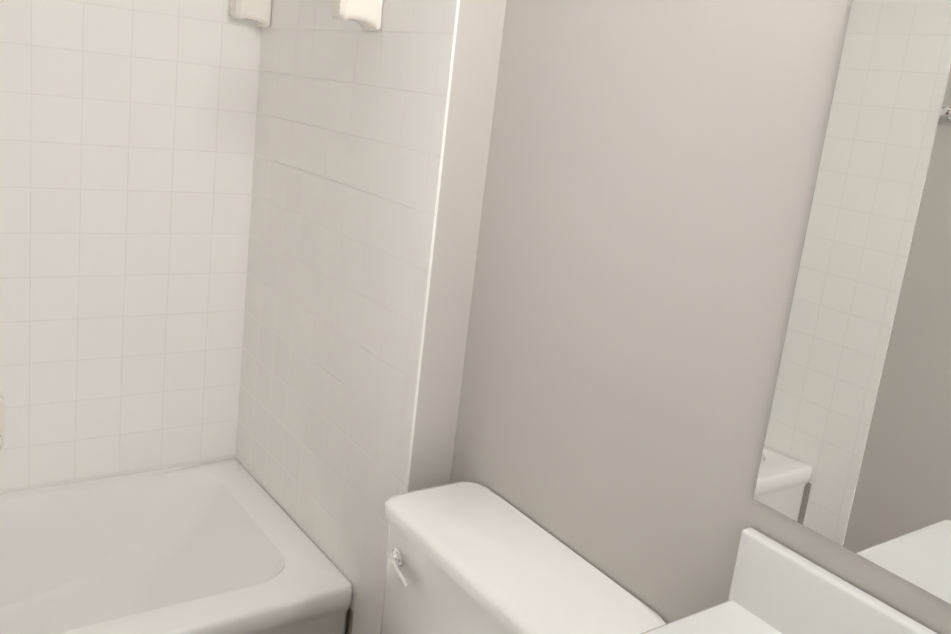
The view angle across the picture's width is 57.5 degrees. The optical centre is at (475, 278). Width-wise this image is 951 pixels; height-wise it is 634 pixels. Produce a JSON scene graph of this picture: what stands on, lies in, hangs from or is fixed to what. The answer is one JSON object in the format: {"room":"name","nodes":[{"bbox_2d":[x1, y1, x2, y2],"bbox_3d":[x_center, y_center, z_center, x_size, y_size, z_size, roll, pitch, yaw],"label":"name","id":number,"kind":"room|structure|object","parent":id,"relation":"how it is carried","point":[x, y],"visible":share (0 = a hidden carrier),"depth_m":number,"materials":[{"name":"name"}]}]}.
{"room":"bathroom","nodes":[
{"label":"bathroom","id":0,"kind":"room"},
{"bbox_2d":[345,0,505,633],"bbox_3d":[-0.283,-0.286,1.980,0.100,2.440,0.919,-2,15,-35],"label":"wall","id":1,"kind":"structure","parent":0,"point":[480,24],"depth_m":1.64,"materials":[{"name":"grey paint"}]},
{"bbox_2d":[236,0,459,633],"bbox_3d":[-0.358,0.001,2.009,0.006,1.852,0.913,-2,15,-35],"label":"wall tile","id":2,"kind":"structure","parent":1,"relation":"attached to","point":[351,124],"depth_m":1.91,"materials":[{"name":"white tile"}]},
{"bbox_2d":[450,0,950,633],"bbox_3d":[0.530,0.019,1.017,0.100,2.440,3.705,-2,15,-35],"label":"wall","id":3,"kind":"structure","parent":0,"point":[652,170],"depth_m":1.31,"materials":[{"name":"grey paint"}]},
{"bbox_2d":[754,0,950,603],"bbox_3d":[0.703,-0.039,0.675,0.005,0.926,0.978,-2,15,-35],"label":"mirror","id":4,"kind":"object","parent":3,"relation":"attached to","point":[856,456],"visible":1,"depth_m":1.01,"materials":[{"name":"clear glass"}]},
{"bbox_3d":[-0.315,1.253,0.784,1.820,0.050,3.705,-2,15,-35],"label":"floor","id":5,"kind":"structure","parent":0,"visible":0},
{"bbox_2d":[0,459,351,633],"bbox_3d":[-1.109,0.756,1.798,1.504,0.305,0.752,-2,15,-35],"label":"bathtub","id":6,"kind":"object","parent":5,"relation":"on","point":[227,546],"visible":1,"depth_m":2.17,"materials":[{"name":"white ceramic"}]},
{"bbox_2d":[380,481,665,633],"bbox_3d":[-0.208,0.783,1.329,0.782,0.655,0.549,-2,15,-35],"label":"toilet","id":7,"kind":"object","parent":5,"relation":"on","point":[465,557],"visible":1,"depth_m":1.43,"materials":[{"name":"white ceramic"}]},
{"bbox_2d":[641,527,937,633],"bbox_3d":[0.351,0.877,0.699,0.601,0.868,0.976,-2,15,-35],"label":"bathroom vanity","id":8,"kind":"object","parent":5,"relation":"on","point":[777,588],"visible":0.98,"depth_m":1.09,"materials":[{"name":"white ceramic"}]},
{"bbox_3d":[-1.192,-0.386,1.944,1.620,2.440,0.100,-2,15,-35],"label":"wall","id":9,"kind":"structure","parent":0,"visible":0},
{"bbox_2d":[0,0,261,493],"bbox_3d":[-1.223,-0.203,1.910,1.520,1.612,0.006,-2,15,-35],"label":"wall tile","id":10,"kind":"structure","parent":9,"relation":"attached to","point":[127,135],"depth_m":2.18,"materials":[{"name":"white tile"}]},
{"bbox_2d":[0,396,4,449],"bbox_3d":[-1.204,0.363,2.042,0.176,0.150,0.075,-2,15,-35],"label":"dish","id":11,"kind":"object","parent":10,"relation":"attached to","point":[2,422],"visible":1,"depth_m":2.11,"materials":[{"name":"white ceramic"}]}
]}

